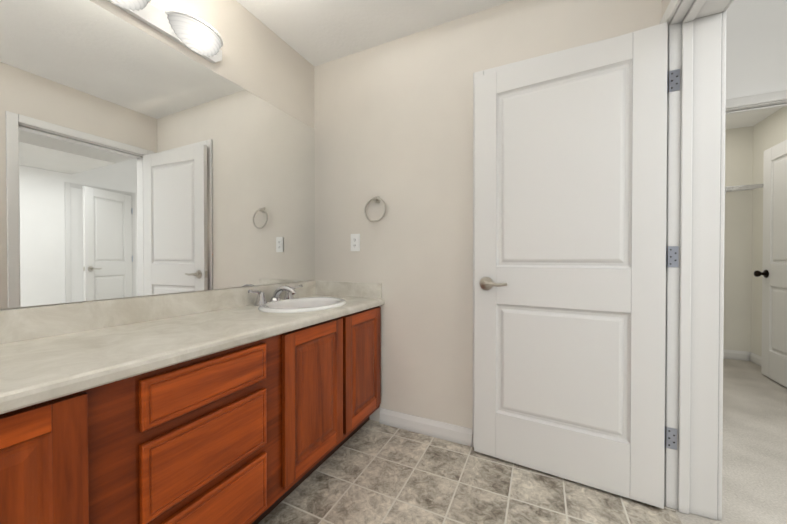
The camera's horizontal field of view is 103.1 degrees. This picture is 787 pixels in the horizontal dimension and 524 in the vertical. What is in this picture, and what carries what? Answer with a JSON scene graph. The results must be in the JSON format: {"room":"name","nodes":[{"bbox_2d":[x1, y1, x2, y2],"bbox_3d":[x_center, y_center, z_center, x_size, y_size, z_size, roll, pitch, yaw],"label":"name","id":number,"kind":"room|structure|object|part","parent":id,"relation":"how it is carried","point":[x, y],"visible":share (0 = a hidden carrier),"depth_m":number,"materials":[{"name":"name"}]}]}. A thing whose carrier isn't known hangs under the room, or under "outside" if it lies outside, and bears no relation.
{"room":"bathroom","nodes":[
{"label":"bathroom","id":0,"kind":"room"},
{"bbox_2d":[0,0,314,309],"bbox_3d":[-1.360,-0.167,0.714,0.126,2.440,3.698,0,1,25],"label":"mirror","id":1,"kind":"object","parent":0,"point":[135,161],"depth_m":1.29,"materials":[{"name":"clear glass"}]},
{"bbox_2d":[107,0,222,62],"bbox_3d":[-1.153,-1.017,0.866,0.121,0.101,1.525,0,1,25],"label":"sconce","id":2,"kind":"object","parent":1,"relation":"attached to","point":[198,36],"visible":1,"depth_m":1.36,"materials":[{"name":"white glass"}]},
{"bbox_3d":[-1.012,-1.016,1.145,0.090,0.095,0.237,0,1,25],"label":"lamp shade","id":3,"kind":"part","parent":2,"relation":"part of","materials":[{"name":"white glass"}]},
{"bbox_3d":[-0.880,-1.019,1.425,0.090,0.095,0.237,0,1,25],"label":"lamp shade","id":4,"kind":"part","parent":2,"relation":"part of","materials":[{"name":"white glass"}]},
{"bbox_2d":[236,0,512,66],"bbox_3d":[-0.465,-1.408,0.288,2.060,0.050,3.678,0,1,25],"label":"ceiling","id":5,"kind":"structure","parent":0,"point":[314,33],"depth_m":1.80,"materials":[{"name":"paint"}]},
{"bbox_2d":[258,420,681,523],"bbox_3d":[-0.410,1.082,0.273,1.990,0.050,3.458,0,1,25],"label":"floor","id":6,"kind":"structure","parent":0,"point":[372,472],"depth_m":1.42,"materials":[{"name":"tile"}]},
{"bbox_2d":[0,305,380,523],"bbox_3d":[-0.942,0.668,0.826,0.547,0.768,2.906,0,1,25],"label":"bathroom vanity","id":7,"kind":"object","parent":6,"relation":"on","point":[251,405],"depth_m":0.95,"materials":[{"name":"brown wood"}]},
{"bbox_2d":[0,293,383,416],"bbox_3d":[-0.934,0.265,0.818,0.566,0.038,2.906,0,1,25],"label":"countertop","id":8,"kind":"structure","parent":7,"relation":"on","point":[35,371],"depth_m":0.91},
{"bbox_2d":[244,285,303,300],"bbox_3d":[-0.634,0.187,1.795,0.187,0.102,0.398,0,1,25],"label":"faucet","id":9,"kind":"object","parent":8,"relation":"on","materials":[{"name":"silver metal"}]},
{"bbox_2d":[236,293,363,316],"bbox_3d":[-0.486,0.316,1.726,0.412,0.189,0.526,0,1,25],"label":"sink","id":10,"kind":"object","parent":8,"relation":"in","point":[311,302],"depth_m":1.76,"materials":[{"name":"white ceramic"}]},
{"bbox_2d":[314,0,661,445],"bbox_3d":[0.344,-0.177,1.885,1.960,2.440,0.120,0,1,25],"label":"wall","id":11,"kind":"structure","parent":0,"point":[393,123],"depth_m":1.90,"materials":[{"name":"paint"}]},
{"bbox_2d":[0,281,315,344],"bbox_3d":[-1.181,0.195,0.935,0.019,0.100,2.906,0,1,25],"label":"backsplash","id":12,"kind":"structure","parent":11,"relation":"attached to","point":[20,324],"depth_m":1.17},
{"bbox_2d":[316,281,381,296],"bbox_3d":[-0.315,0.185,2.122,0.527,0.100,0.019,0,1,25],"label":"backsplash","id":13,"kind":"structure","parent":11,"relation":"attached to","point":[329,288],"depth_m":2.11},
{"bbox_2d":[351,234,359,250],"bbox_3d":[-0.258,-0.131,2.099,0.070,0.116,0.008,0,1,25],"label":"electrical outlet","id":14,"kind":"object","parent":11,"relation":"attached to","point":[355,242],"visible":1,"depth_m":2.09,"materials":[{"name":"white plastic"}]},
{"bbox_2d":[364,196,385,221],"bbox_3d":[-0.113,-0.339,2.006,0.159,0.172,0.048,0,1,25],"label":"towel ring","id":15,"kind":"object","parent":11,"relation":"attached to","point":[377,199],"visible":0.98,"depth_m":2.00,"materials":[{"name":"grey metal"}]},
{"bbox_2d":[380,408,471,446],"bbox_3d":[0.179,0.996,1.899,0.590,0.095,0.014,0,1,25],"label":"baseboard","id":16,"kind":"structure","parent":11,"relation":"attached to","point":[438,429],"depth_m":1.87,"materials":[{"name":"white wood"}]},
{"bbox_2d":[474,22,667,508],"bbox_3d":[0.799,0.019,1.513,0.811,2.030,0.135,0,1,30],"label":"door","id":17,"kind":"structure","parent":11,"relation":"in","point":[569,260],"depth_m":1.46,"materials":[{"name":"white wood"}]},
{"bbox_3d":[0.525,0.115,1.671,0.179,0.072,0.135,0,1,30],"label":"handle","id":18,"kind":"part","parent":17,"relation":"part of","materials":[{"name":"grey metal"}]},
{"bbox_3d":[1.149,-0.007,1.320,0.012,1.600,0.041,0,1,30],"label":"door hinge","id":19,"kind":"part","parent":17,"relation":"part of","materials":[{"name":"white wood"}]},
{"bbox_2d":[662,0,670,16],"bbox_3d":[0.536,-0.489,-0.190,0.165,3.100,3.698,0,1,25],"label":"wall","id":20,"kind":"structure","parent":0,"point":[665,3],"depth_m":1.37,"materials":[{"name":"paint"}]},
{"bbox_2d":[660,0,733,520],"bbox_3d":[1.064,-0.002,0.926,0.197,2.107,0.934,0,1,25],"label":"door frame","id":21,"kind":"structure","parent":20,"relation":"attached to","point":[695,190],"depth_m":1.28,"materials":[{"name":"white wood"}]},
{"bbox_2d":[666,69,679,449],"bbox_3d":[1.179,-0.007,1.319,0.035,1.598,0.003,0,1,25],"label":"door hinges","id":22,"kind":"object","parent":21,"relation":"attached to","point":[673,258],"depth_m":1.32,"materials":[{"name":"silver metal"}]},
{"bbox_2d":[675,359,786,523],"bbox_3d":[2.351,1.078,0.784,2.560,0.050,5.950,0,1,25],"label":"floor carpet","id":23,"kind":"object","parent":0,"point":[754,465],"depth_m":1.74,"materials":[{"name":"beige carpet"}]},
{"bbox_2d":[725,107,782,129],"bbox_3d":[2.832,-1.429,2.754,1.200,0.050,1.640,0,1,25],"label":"ceiling","id":24,"kind":"structure","parent":0,"point":[745,119],"depth_m":3.06,"materials":[{"name":"paint"}]},
{"bbox_2d":[723,0,786,356],"bbox_3d":[2.775,-0.506,1.826,2.250,3.100,0.100,0,1,25],"label":"wall","id":25,"kind":"structure","parent":0,"point":[756,47],"depth_m":1.99,"materials":[{"name":"paint"}]},
{"bbox_2d":[723,349,748,360],"bbox_3d":[3.176,0.982,3.511,1.140,0.095,0.014,0,1,25],"label":"baseboard","id":26,"kind":"structure","parent":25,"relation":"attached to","point":[743,356],"depth_m":3.30,"materials":[{"name":"white wood"}]},
{"bbox_2d":[725,184,762,193],"bbox_3d":[3.118,-0.610,3.363,1.190,0.286,0.301,0,1,25],"label":"wire shelf","id":27,"kind":"object","parent":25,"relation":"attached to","point":[741,188],"visible":0.23,"depth_m":3.09,"materials":[{"name":"white"}]},
{"bbox_2d":[749,352,761,365],"bbox_3d":[3.367,0.990,2.521,0.014,0.095,1.640,0,1,25],"label":"baseboard","id":28,"kind":"structure","parent":25,"relation":"attached to","point":[753,357],"depth_m":3.17,"materials":[{"name":"white wood"}]},
{"bbox_2d":[725,90,786,114],"bbox_3d":[2.395,-0.009,2.010,0.964,2.102,0.132,0,1,25],"label":"trim","id":29,"kind":"structure","parent":25,"relation":"attached to","point":[770,100],"depth_m":1.99,"materials":[{"name":"white wood"}]},
{"bbox_2d":[754,140,786,387],"bbox_3d":[3.205,0.011,2.501,0.189,2.030,0.781,0,1,27],"label":"closet door","id":30,"kind":"structure","parent":25,"relation":"in","point":[773,273],"depth_m":2.69,"materials":[{"name":"white wood"}]},
{"bbox_3d":[3.361,0.105,2.804,0.189,0.072,0.102,0,1,27],"label":"handle","id":31,"kind":"part","parent":30,"relation":"part of","materials":[{"name":"brown metal"}]}
]}

